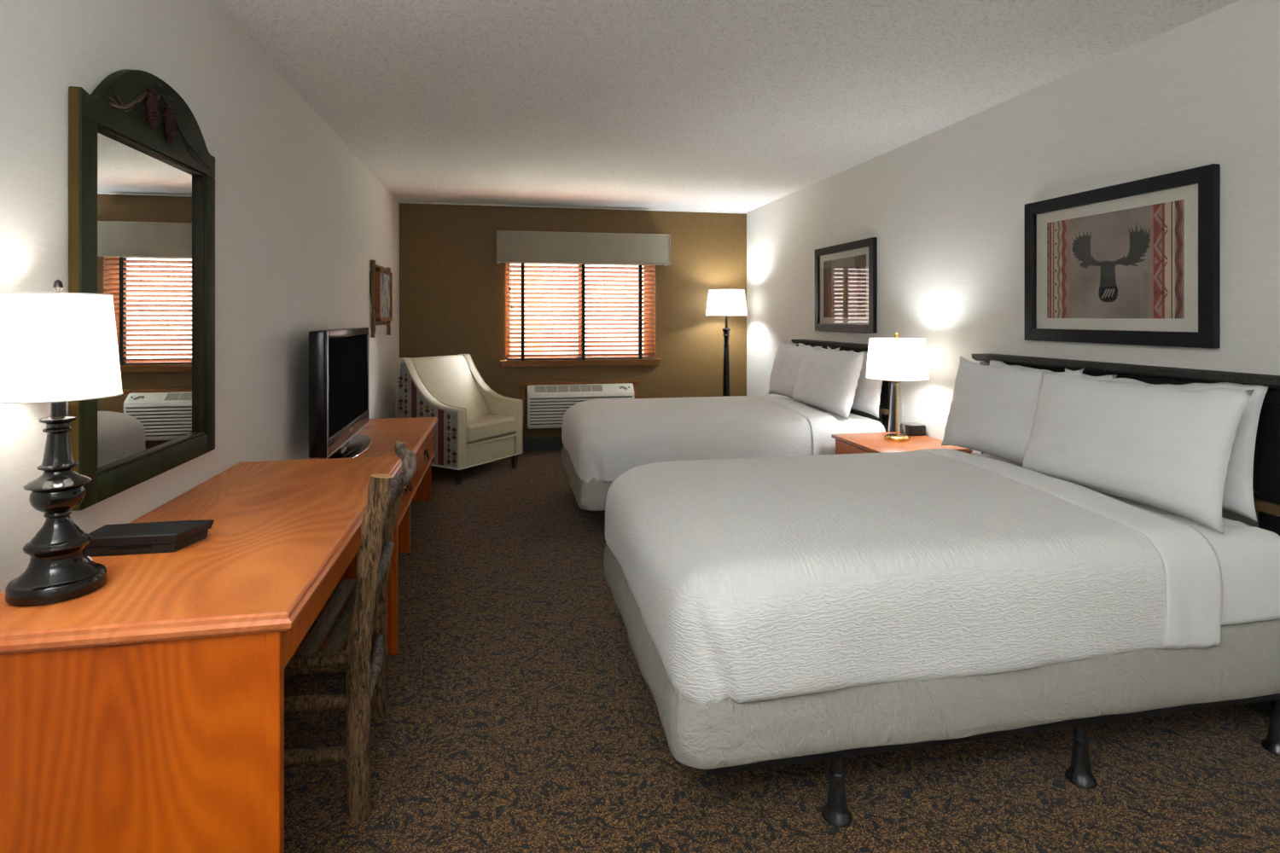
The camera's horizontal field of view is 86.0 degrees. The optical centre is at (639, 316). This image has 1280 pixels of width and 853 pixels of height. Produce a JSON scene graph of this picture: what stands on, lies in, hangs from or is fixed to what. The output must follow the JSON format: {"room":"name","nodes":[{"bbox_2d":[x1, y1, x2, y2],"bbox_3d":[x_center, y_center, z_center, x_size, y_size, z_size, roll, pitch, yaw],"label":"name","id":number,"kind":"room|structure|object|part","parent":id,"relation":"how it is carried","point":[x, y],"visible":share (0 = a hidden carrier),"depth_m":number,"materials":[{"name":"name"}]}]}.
{"room":"hotel room","nodes":[
{"label":"hotel room","id":0,"kind":"room"},
{"bbox_2d":[0,0,399,593],"bbox_3d":[-1.322,0.119,1.152,0.150,2.440,11.470,0,0,-11],"label":"wall","id":1,"kind":"structure","parent":0,"point":[300,220],"depth_m":2.50,"materials":[{"name":"paint"}]},
{"bbox_2d":[68,69,215,511],"bbox_3d":[-1.378,-0.115,1.973,0.053,1.138,0.756,0,0,-11],"label":"wall mirror","id":2,"kind":"object","parent":1,"relation":"attached to","point":[142,167],"visible":0.98,"depth_m":1.91,"materials":[{"name":"green paint"}]},
{"bbox_3d":[-1.319,-0.042,1.601,0.022,0.984,0.002,0,0,-11],"label":"frame","id":3,"kind":"part","parent":2,"relation":"part of","materials":[{"name":"black wood"}]},
{"bbox_2d":[97,130,197,470],"bbox_3d":[-1.402,-0.041,1.969,0.004,0.860,0.623,0,0,-11],"label":"mirror glass","id":4,"kind":"object","parent":2,"relation":"attached to","point":[148,200],"depth_m":1.95,"materials":[{"name":"silver metal"}]},
{"bbox_2d":[369,259,392,337],"bbox_3d":[-2.074,-0.133,5.526,0.065,0.587,0.751,0,0,-11],"label":"wall decor","id":5,"kind":"object","parent":1,"relation":"attached to","point":[381,278],"visible":1,"depth_m":5.38,"materials":[{"name":"brown wood"}]},
{"bbox_3d":[-2.074,-0.166,5.539,0.060,0.410,0.590,0,0,-11],"label":"box frame","id":6,"kind":"part","parent":5,"relation":"part of","materials":[{"name":"brown wood"}]},
{"bbox_2d":[380,273,389,318],"bbox_3d":[-2.082,-0.166,5.538,0.042,0.356,0.532,0,0,-11],"label":"picture","id":7,"kind":"object","parent":5,"relation":"on","point":[385,277],"depth_m":5.58,"materials":[{"name":"grey paper"}]},
{"bbox_2d":[399,203,746,437],"bbox_3d":[-0.609,0.119,7.024,3.510,2.440,0.180,0,0,-11],"label":"wall","id":8,"kind":"structure","parent":0,"point":[452,283],"depth_m":6.88,"materials":[{"name":"brown paint"}]},
{"bbox_2d":[523,436,563,451],"bbox_3d":[-0.591,1.272,6.929,3.486,0.135,0.014,0,0,-11],"label":"baseboard","id":9,"kind":"structure","parent":8,"relation":"attached to","point":[538,444],"depth_m":6.85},
{"bbox_2d":[398,201,747,213],"bbox_3d":[-0.590,-1.095,6.926,3.510,0.012,0.020,0,0,-11],"label":"trim","id":10,"kind":"structure","parent":8,"relation":"attached to","point":[398,201],"depth_m":6.89,"materials":[{"name":"white paint"}]},
{"bbox_2d":[518,379,639,429],"bbox_3d":[-0.599,0.875,6.870,1.200,0.457,0.124,0,0,-11],"label":"surround","id":11,"kind":"object","parent":8,"relation":"attached to","point":[523,384],"visible":0.77,"depth_m":6.81,"materials":[{"name":"brown wood"}]},
{"bbox_3d":[-1.144,0.895,6.776,0.035,0.417,0.099,0,0,-11],"label":"casing","id":12,"kind":"part","parent":11,"relation":"part of","materials":[{"name":"brown wood"}]},
{"bbox_2d":[526,383,634,429],"bbox_3d":[-0.587,0.881,6.808,1.050,0.415,0.212,0,0,-11],"label":"air conditioner","id":13,"kind":"object","parent":11,"relation":"in","point":[547,405],"visible":0.64,"depth_m":6.68,"materials":[{"name":"plastic"}]},
{"bbox_2d":[535,384,602,392],"bbox_3d":[-0.699,0.709,6.739,0.665,0.054,0.065,0,0,-11],"label":"vent","id":14,"kind":"object","parent":13,"relation":"attached to","point":[538,388],"depth_m":6.74,"materials":[{"name":"white plastic"}]},
{"bbox_3d":[-0.213,0.708,6.834,0.255,0.060,0.073,0,0,-11],"label":"control door","id":15,"kind":"part","parent":13,"relation":"part of","materials":[{"name":"plastic"}]},
{"bbox_3d":[-0.060,0.895,6.989,0.035,0.417,0.099,0,0,-11],"label":"casing","id":16,"kind":"part","parent":11,"relation":"part of","materials":[{"name":"brown wood"}]},
{"bbox_2d":[500,262,662,367],"bbox_3d":[-0.593,-0.046,6.979,1.625,1.090,0.235,0,0,-11],"label":"window","id":17,"kind":"structure","parent":8,"relation":"in","point":[650,361],"depth_m":6.92,"materials":[{"name":"brown wood"}]},
{"bbox_2d":[506,262,655,360],"bbox_3d":[-0.581,-0.073,6.907,1.500,1.016,0.068,0,0,-11],"label":"window blind","id":18,"kind":"object","parent":17,"relation":"attached to","point":[583,267],"visible":0.89,"depth_m":6.90,"materials":[{"name":"brown wood"}]},
{"bbox_3d":[-0.695,-0.056,6.863,0.002,0.980,0.002,0,0,-11],"label":"ladder cord","id":19,"kind":"part","parent":18,"relation":"part of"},
{"bbox_3d":[-0.582,0.422,6.912,1.496,0.020,0.044,0,0,-11],"label":"rail","id":20,"kind":"part","parent":18,"relation":"part of","materials":[{"name":"brown wood"}]},
{"bbox_3d":[-0.587,0.467,6.950,1.625,0.065,0.175,0,0,-11],"label":"sill","id":21,"kind":"part","parent":17,"relation":"part of","materials":[{"name":"brown wood"}]},
{"bbox_2d":[496,230,670,266],"bbox_3d":[-0.551,-0.676,6.859,1.721,0.310,0.166,0,0,-11],"label":"window valance","id":22,"kind":"object","parent":8,"relation":"attached to","point":[512,246],"visible":1,"depth_m":6.78,"materials":[{"name":"grey fabric"}]},
{"bbox_2d":[212,0,1239,212],"bbox_3d":[0.479,-1.151,1.480,3.910,0.100,11.520,0,0,-11],"label":"ceiling","id":23,"kind":"structure","parent":0,"point":[739,106],"depth_m":3.14,"materials":[{"name":"white paint"}]},
{"bbox_2d":[284,450,1279,852],"bbox_3d":[0.479,1.389,1.480,3.910,0.100,11.520,0,0,-11],"label":"floor","id":24,"kind":"structure","parent":0,"point":[521,716],"depth_m":2.05,"materials":[{"name":"carpet"}]},
{"bbox_2d":[0,456,401,852],"bbox_3d":[-1.096,0.949,1.971,0.604,0.780,1.502,0,0,-11],"label":"writing desk","id":25,"kind":"object","parent":24,"relation":"on","point":[142,712],"visible":0.88,"depth_m":1.28,"materials":[{"name":"brown wood"}]},
{"bbox_2d":[0,279,123,606],"bbox_3d":[-1.194,0.242,1.445,0.214,0.634,0.310,0,0,-11],"label":"desk lamp","id":26,"kind":"object","parent":25,"relation":"on","point":[57,348],"visible":1,"depth_m":1.35,"materials":[{"name":"white"}]},
{"bbox_3d":[-1.184,-0.045,1.398,0.179,0.004,0.179,0,0,-20],"label":"shade trim","id":27,"kind":"part","parent":26,"relation":"part of","materials":[{"name":"white fabric"}]},
{"bbox_3d":[-1.184,0.059,1.398,0.210,0.210,0.210,0,0,-11],"label":"lamp shade","id":28,"kind":"part","parent":26,"relation":"part of","materials":[{"name":"white fabric"}]},
{"bbox_3d":[-1.184,0.163,1.398,0.213,0.004,0.213,0,0,-20],"label":"shade trim","id":29,"kind":"part","parent":26,"relation":"part of","materials":[{"name":"white fabric"}]},
{"bbox_3d":[-0.969,0.968,1.263,0.576,0.743,0.028,0,0,-11],"label":"panel","id":30,"kind":"part","parent":25,"relation":"part of","materials":[{"name":"brown wood"}]},
{"bbox_2d":[84,519,214,557],"bbox_3d":[-1.185,0.535,1.660,0.244,0.047,0.121,0,0,-11],"label":"binder","id":31,"kind":"object","parent":25,"relation":"on","point":[161,537],"visible":0.97,"depth_m":1.62,"materials":[{"name":"black leather"}]},
{"bbox_3d":[-1.096,0.577,1.971,0.604,0.036,1.502,0,0,-11],"label":"edge moulding","id":32,"kind":"part","parent":25,"relation":"part of","materials":[{"name":"brown wood"}]},
{"bbox_3d":[-1.246,0.968,2.674,0.576,0.743,0.028,0,0,-11],"label":"panel","id":33,"kind":"part","parent":25,"relation":"part of","materials":[{"name":"brown wood"}]},
{"bbox_2d":[284,441,417,823],"bbox_3d":[-0.976,0.879,2.045,0.549,0.920,0.549,0,0,-11],"label":"chair","id":34,"kind":"object","parent":24,"relation":"on","point":[363,622],"visible":0.59,"depth_m":1.83,"materials":[{"name":"brown wood"}]},
{"bbox_3d":[-1.036,0.888,2.028,0.394,0.018,0.520,0,0,-11],"label":"seat","id":35,"kind":"part","parent":34,"relation":"part of","materials":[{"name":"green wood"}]},
{"bbox_3d":[-0.734,0.885,1.857,0.119,0.909,0.068,0,0,-28],"label":"post","id":36,"kind":"part","parent":34,"relation":"part of","materials":[{"name":"brown wood"}]},
{"bbox_3d":[-0.846,0.948,2.300,0.131,0.782,0.062,0,0,5],"label":"post","id":37,"kind":"part","parent":34,"relation":"part of","materials":[{"name":"brown wood"}]},
{"bbox_2d":[308,417,437,552],"bbox_3d":[-1.515,1.039,3.871,0.514,0.600,2.332,0,0,-11],"label":"dresser","id":38,"kind":"object","parent":24,"relation":"on","point":[417,433],"visible":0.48,"depth_m":4.29,"materials":[{"name":"brown wood"}]},
{"bbox_2d":[308,327,372,459],"bbox_3d":[-1.619,0.404,3.794,0.227,0.670,1.130,0,0,-12],"label":"television","id":39,"kind":"object","parent":38,"relation":"on","point":[339,410],"visible":0.92,"depth_m":3.52,"materials":[{"name":"black plastic"}]},
{"bbox_3d":[-1.514,1.176,3.872,0.420,0.326,0.022,0,0,-11],"label":"leg panel","id":40,"kind":"part","parent":38,"relation":"part of","materials":[{"name":"brown wood"}]},
{"bbox_3d":[-1.243,0.892,3.626,0.018,0.217,0.835,0,0,-11],"label":"drawer","id":41,"kind":"part","parent":38,"relation":"part of","materials":[{"name":"brown wood"}]},
{"bbox_3d":[-1.221,0.894,3.633,0.029,0.095,0.076,0,0,-11],"label":"drawer pull","id":42,"kind":"part","parent":38,"relation":"part of","materials":[{"name":"grey metal"}]},
{"bbox_3d":[-1.516,0.757,3.870,0.512,0.036,2.332,0,0,-11],"label":"edge moulding","id":43,"kind":"part","parent":38,"relation":"part of","materials":[{"name":"brown wood"}]},
{"bbox_3d":[-1.297,1.013,3.913,0.022,0.020,2.260,0,0,-11],"label":"rail","id":44,"kind":"part","parent":38,"relation":"part of","materials":[{"name":"brown wood"}]},
{"bbox_3d":[-1.745,1.058,4.970,0.450,0.563,0.022,0,0,-11],"label":"leg panel","id":45,"kind":"part","parent":38,"relation":"part of","materials":[{"name":"brown wood"}]},
{"bbox_3d":[-1.420,0.892,4.531,0.018,0.217,0.990,0,0,-11],"label":"drawer","id":46,"kind":"part","parent":38,"relation":"part of","materials":[{"name":"brown wood"}]},
{"bbox_3d":[-1.383,0.894,4.457,0.029,0.095,0.076,0,0,-11],"label":"drawer pull","id":47,"kind":"part","parent":38,"relation":"part of","materials":[{"name":"grey metal"}]},
{"bbox_2d":[395,354,523,484],"bbox_3d":[-1.552,0.844,5.942,0.772,0.991,0.784,0,0,30],"label":"armchair","id":48,"kind":"object","parent":24,"relation":"on","point":[475,425],"visible":0.8,"depth_m":5.78,"materials":[{"name":"beige fabric"}]},
{"bbox_3d":[-1.751,0.792,5.609,0.734,0.817,0.005,0,0,30],"label":"panel","id":49,"kind":"part","parent":48,"relation":"part of","materials":[{"name":"multicoloured fabric"}]},
{"bbox_3d":[-1.734,0.779,5.652,0.750,0.860,0.085,0,0,30],"label":"arm","id":50,"kind":"part","parent":48,"relation":"part of","materials":[{"name":"beige fabric"}]},
{"bbox_3d":[-1.665,0.776,6.008,0.500,0.845,0.602,0,0,30],"label":"backrest","id":51,"kind":"part","parent":48,"relation":"part of","materials":[{"name":"beige fabric"}]},
{"bbox_3d":[-1.450,1.274,5.494,0.048,0.130,0.048,0,0,30],"label":"leg","id":52,"kind":"part","parent":48,"relation":"part of","materials":[{"name":"black wood"}]},
{"bbox_3d":[-1.389,0.779,6.243,0.750,0.860,0.085,0,0,30],"label":"arm","id":53,"kind":"part","parent":48,"relation":"part of","materials":[{"name":"beige fabric"}]},
{"bbox_3d":[-1.510,1.121,5.918,0.608,0.175,0.602,0,0,30],"label":"seat","id":54,"kind":"part","parent":48,"relation":"part of","materials":[{"name":"beige fabric"}]},
{"bbox_3d":[-1.245,1.039,5.763,0.022,0.030,0.602,0,0,30],"label":"rail","id":55,"kind":"part","parent":48,"relation":"part of","materials":[{"name":"beige fabric"}]},
{"bbox_2d":[466,414,516,442],"bbox_3d":[-1.454,0.947,5.884,0.540,0.148,0.594,0,0,30],"label":"seat cushion","id":56,"kind":"object","parent":48,"relation":"on","point":[480,428],"depth_m":5.78,"materials":[{"name":"beige fabric"}]},
{"bbox_3d":[-1.112,1.274,6.073,0.048,0.130,0.048,0,0,30],"label":"leg","id":57,"kind":"part","parent":48,"relation":"part of","materials":[{"name":"black wood"}]},
{"bbox_2d":[561,397,885,516],"bbox_3d":[0.499,0.997,4.841,2.014,0.684,1.435,0,0,-11],"label":"bed","id":58,"kind":"object","parent":24,"relation":"on","point":[591,496],"visible":0.13,"depth_m":4.31,"materials":[{"name":"white fabric"}]},
{"bbox_3d":[0.526,1.149,4.847,1.900,0.050,1.346,0,0,-11],"label":"steel frame","id":59,"kind":"part","parent":58,"relation":"part of","materials":[{"name":"black metal"}]},
{"bbox_2d":[561,395,812,483],"bbox_3d":[0.273,0.804,4.792,1.569,0.371,1.470,0,0,-11],"label":"coverlet","id":60,"kind":"object","parent":58,"relation":"on","point":[603,439],"visible":0.94,"depth_m":4.17,"materials":[{"name":"white fabric"}]},
{"bbox_2d":[768,341,822,398],"bbox_3d":[1.201,0.431,5.371,0.203,0.452,0.748,0,0,-14],"label":"pillow","id":61,"kind":"object","parent":58,"relation":"on","point":[788,360],"visible":0.65,"depth_m":5.35,"materials":[{"name":"white fabric"}]},
{"bbox_2d":[750,395,840,455],"bbox_3d":[1.061,0.785,4.950,0.190,0.345,1.445,0,0,-7],"label":"sheet","id":62,"kind":"object","parent":58,"relation":"on","point":[823,425],"visible":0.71,"depth_m":4.28,"materials":[{"name":"white fabric"}]},
{"bbox_2d":[798,343,840,351],"bbox_3d":[1.358,0.444,5.384,0.150,0.480,0.773,0,0,-7],"label":"pillow","id":63,"kind":"object","parent":58,"relation":"on","point":[800,344],"visible":0.06,"depth_m":5.23,"materials":[{"name":"white fabric"}]},
{"bbox_2d":[792,346,865,419],"bbox_3d":[1.282,0.441,4.749,0.223,0.445,0.828,0,0,-13],"label":"pillow","id":64,"kind":"object","parent":58,"relation":"on","point":[825,381],"visible":1,"depth_m":4.55,"materials":[{"name":"white fabric"}]},
{"bbox_3d":[0.512,0.788,4.845,1.952,0.265,1.375,0,0,-11],"label":"mattress","id":65,"kind":"part","parent":58,"relation":"part of","materials":[{"name":"white fabric"}]},
{"bbox_2d":[826,345,882,418],"bbox_3d":[1.473,0.443,4.796,0.138,0.467,0.816,0,0,-13],"label":"pillow","id":66,"kind":"object","parent":58,"relation":"on","point":[867,398],"visible":0.16,"depth_m":4.51,"materials":[{"name":"white fabric"}]},
{"bbox_2d":[705,286,746,396],"bbox_3d":[0.868,0.521,6.896,0.415,1.636,0.415,0,0,-11],"label":"floor lamp","id":67,"kind":"object","parent":24,"relation":"on","point":[725,302],"visible":0.8,"depth_m":6.76,"materials":[{"name":"white fabric"}]},
{"bbox_3d":[0.868,-0.138,6.896,0.410,0.259,0.410,0,0,-11],"label":"lamp shade","id":68,"kind":"part","parent":67,"relation":"part of","materials":[{"name":"white fabric"}]},
{"bbox_3d":[0.868,0.584,6.896,0.090,1.330,0.090,0,0,-11],"label":"post","id":69,"kind":"part","parent":67,"relation":"part of","materials":[{"name":"black metal"}]},
{"bbox_2d":[831,431,972,454],"bbox_3d":[1.481,1.029,3.967,0.561,0.620,0.575,0,0,-11],"label":"nightstand","id":70,"kind":"object","parent":24,"relation":"on","point":[869,442],"visible":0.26,"depth_m":3.92,"materials":[{"name":"brown wood"}]},
{"bbox_3d":[1.240,0.833,3.920,0.018,0.172,0.499,0,0,-11],"label":"drawer","id":71,"kind":"part","parent":70,"relation":"part of","materials":[{"name":"brown wood"}]},
{"bbox_2d":[865,331,929,442],"bbox_3d":[1.497,0.404,4.003,0.349,0.630,0.349,0,0,-11],"label":"lamp","id":72,"kind":"object","parent":70,"relation":"on","point":[896,359],"visible":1,"depth_m":3.87,"materials":[{"name":"white fabric"}]},
{"bbox_3d":[1.497,0.540,4.003,0.012,0.302,0.012,0,0,-11],"label":"rod","id":73,"kind":"part","parent":72,"relation":"part of","materials":[{"name":"gold metal"}]},
{"bbox_3d":[1.497,0.246,4.003,0.344,0.230,0.344,0,0,-11],"label":"lamp shade","id":74,"kind":"part","parent":72,"relation":"part of","materials":[{"name":"white fabric"}]},
{"bbox_3d":[1.497,0.132,4.003,0.311,0.005,0.311,0,0,-11],"label":"shade trim","id":75,"kind":"part","parent":72,"relation":"part of","materials":[{"name":"white fabric"}]},
{"bbox_3d":[1.497,0.360,4.003,0.349,0.005,0.349,0,0,-11],"label":"shade trim","id":76,"kind":"part","parent":72,"relation":"part of","materials":[{"name":"white fabric"}]},
{"bbox_2d":[899,422,925,436],"bbox_3d":[1.660,0.686,4.183,0.110,0.066,0.110,0,0,-11],"label":"alarm clock","id":77,"kind":"object","parent":70,"relation":"on","point":[911,428],"visible":0.97,"depth_m":4.14,"materials":[{"name":"black plastic"}]},
{"bbox_2d":[603,453,1279,827],"bbox_3d":[0.943,0.997,2.575,2.018,0.684,1.439,0,0,-11],"label":"bed","id":78,"kind":"object","parent":24,"relation":"on","point":[728,736],"visible":0.2,"depth_m":1.90,"materials":[{"name":"white fabric"}]},
{"bbox_3d":[0.526,1.244,1.836,0.080,0.190,0.080,0,0,-11],"label":"leg","id":79,"kind":"part","parent":78,"relation":"part of","materials":[{"name":"black plastic"}]},
{"bbox_2d":[605,451,1165,705],"bbox_3d":[0.714,0.806,2.523,1.578,0.374,1.482,0,0,-11],"label":"coverlet","id":80,"kind":"object","parent":78,"relation":"on","point":[760,578],"visible":1,"depth_m":1.91,"materials":[{"name":"white fabric"}]},
{"bbox_3d":[0.971,1.149,2.580,1.900,0.050,1.346,0,0,-11],"label":"steel frame","id":81,"kind":"part","parent":78,"relation":"part of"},
{"bbox_2d":[941,356,1083,464],"bbox_3d":[1.646,0.429,3.104,0.199,0.457,0.747,0,0,-13],"label":"pillow","id":82,"kind":"object","parent":78,"relation":"on","point":[992,409],"visible":0.77,"depth_m":3.07,"materials":[{"name":"white fabric"}]},
{"bbox_2d":[989,360,1117,380],"bbox_3d":[1.802,0.443,3.118,0.152,0.482,0.773,0,0,-7],"label":"pillow","id":83,"kind":"object","parent":78,"relation":"on","point":[998,363],"visible":0.03,"depth_m":3.20,"materials":[{"name":"white fabric"}]},
{"bbox_2d":[916,448,1222,650],"bbox_3d":[1.492,0.789,2.684,0.189,0.350,1.438,0,0,-9],"label":"sheet","id":84,"kind":"object","parent":78,"relation":"on","point":[1193,575],"visible":0.81,"depth_m":2.00,"materials":[{"name":"white fabric"}]},
{"bbox_3d":[1.272,1.244,1.982,0.080,0.190,0.080,0,0,-11],"label":"leg","id":85,"kind":"part","parent":78,"relation":"part of","materials":[{"name":"black plastic"}]},
{"bbox_3d":[0.957,0.788,2.578,1.955,0.265,1.375,0,0,-11],"label":"mattress","id":86,"kind":"part","parent":78,"relation":"part of","materials":[{"name":"white fabric"}]},
{"bbox_2d":[1021,371,1254,534],"bbox_3d":[1.728,0.443,2.482,0.227,0.441,0.828,0,0,-13],"label":"pillow","id":87,"kind":"object","parent":78,"relation":"on","point":[1167,448],"visible":1,"depth_m":2.31,"materials":[{"name":"white fabric"}]},
{"bbox_2d":[1064,368,1268,522],"bbox_3d":[1.905,0.443,2.588,0.140,0.467,0.816,0,0,-14],"label":"pillow","id":88,"kind":"object","parent":78,"relation":"on","point":[1238,494],"visible":0.05,"depth_m":2.24,"materials":[{"name":"white fabric"}]},
{"bbox_3d":[1.969,1.244,2.119,0.080,0.190,0.080,0,0,-11],"label":"leg","id":89,"kind":"part","parent":78,"relation":"part of","materials":[{"name":"black metal"}]},
{"bbox_2d":[746,0,1279,527],"bbox_3d":[2.270,0.119,1.857,0.150,2.440,11.470,0,0,-11],"label":"wall","id":90,"kind":"structure","parent":0,"point":[944,207],"depth_m":3.40,"materials":[{"name":"paint"}]},
{"bbox_2d":[791,339,897,432],"bbox_3d":[1.488,0.717,5.161,0.111,1.044,1.465,0,0,-11],"label":"headboard","id":91,"kind":"object","parent":90,"relation":"attached to","point":[887,392],"visible":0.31,"depth_m":4.52,"materials":[{"name":"black wood"}]},
{"bbox_3d":[1.506,0.259,5.164,0.073,0.041,1.435,0,0,-11],"label":"rail","id":92,"kind":"part","parent":91,"relation":"part of","materials":[{"name":"black wood"}]},
{"bbox_3d":[1.513,0.402,5.166,0.059,0.355,1.405,0,0,-11],"label":"panel","id":93,"kind":"part","parent":91,"relation":"part of","materials":[{"name":"black wood"}]},
{"bbox_3d":[1.496,0.622,5.162,0.094,0.035,1.425,0,0,-11],"label":"rail","id":94,"kind":"part","parent":91,"relation":"part of","materials":[{"name":"brown wood"}]},
{"bbox_3d":[1.639,0.739,4.505,0.067,1.000,0.080,0,0,-11],"label":"post","id":95,"kind":"part","parent":91,"relation":"part of","materials":[{"name":"black wood"}]},
{"bbox_2d":[814,237,877,333],"bbox_3d":[1.527,-0.215,5.166,0.031,0.660,0.910,0,0,-11],"label":"framed picture","id":96,"kind":"object","parent":90,"relation":"attached to","point":[846,274],"visible":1,"depth_m":5.10,"materials":[{"name":"black paint"}]},
{"bbox_2d":[823,254,866,317],"bbox_3d":[1.530,-0.215,5.167,0.001,0.447,0.662,0,0,-11],"label":"print","id":97,"kind":"object","parent":96,"relation":"attached to","point":[845,275],"depth_m":5.14,"materials":[{"name":"multicoloured paper"}]},
{"bbox_2d":[1024,163,1220,349],"bbox_3d":[1.972,-0.215,2.899,0.031,0.660,0.910,0,0,-11],"label":"framed picture","id":98,"kind":"object","parent":90,"relation":"attached to","point":[1137,262],"visible":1,"depth_m":2.79,"materials":[{"name":"black paint"}]},
{"bbox_2d":[1047,199,1184,319],"bbox_3d":[1.975,-0.215,2.900,0.002,0.447,0.662,0,0,-11],"label":"print","id":99,"kind":"object","parent":98,"relation":"attached to","point":[1125,261],"depth_m":2.85,"materials":[{"name":"multicoloured paper"}]},
{"bbox_2d":[971,353,1279,535],"bbox_3d":[1.933,0.717,2.894,0.111,1.044,1.465,0,0,-11],"label":"headboard","id":100,"kind":"object","parent":90,"relation":"attached to","point":[1266,458],"visible":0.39,"depth_m":2.29,"materials":[{"name":"black wood"}]},
{"bbox_3d":[1.951,0.259,2.897,0.073,0.041,1.435,0,0,-11],"label":"rail","id":101,"kind":"part","parent":100,"relation":"part of","materials":[{"name":"black wood"}]},
{"bbox_3d":[1.958,0.402,2.899,0.059,0.355,1.405,0,0,-11],"label":"panel","id":102,"kind":"part","parent":100,"relation":"part of","materials":[{"name":"black wood"}]},
{"bbox_3d":[1.941,0.622,2.896,0.094,0.035,1.425,0,0,-11],"label":"rail","id":103,"kind":"part","parent":100,"relation":"part of","materials":[{"name":"brown wood"}]},
{"bbox_3d":[2.083,0.739,2.238,0.067,1.000,0.080,0,0,-11],"label":"post","id":104,"kind":"part","parent":100,"relation":"part of","materials":[{"name":"black wood"}]},
{"bbox_2d":[1245,700,1271,718],"bbox_3d":[2.195,1.289,1.816,0.012,0.100,11.119,0,0,-11],"label":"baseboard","id":105,"kind":"structure","parent":90,"relation":"attached to","point":[1264,707],"depth_m":2.31,"materials":[{"name":"black"}]},
{"label":"outside","id":106,"kind":"structure","parent":0,"visible":0},
{"bbox_3d":[-2.608,1.689,18.479,26.000,0.100,22.730,0,0,-11],"label":"ground","id":107,"kind":"structure","parent":106,"visible":0},
{"bbox_2d":[510,263,541,354],"bbox_3d":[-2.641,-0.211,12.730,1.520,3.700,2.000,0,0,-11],"label":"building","id":108,"kind":"structure","parent":107,"relation":"on","point":[536,335],"depth_m":11.85,"materials":[{"name":"white"}]}
]}

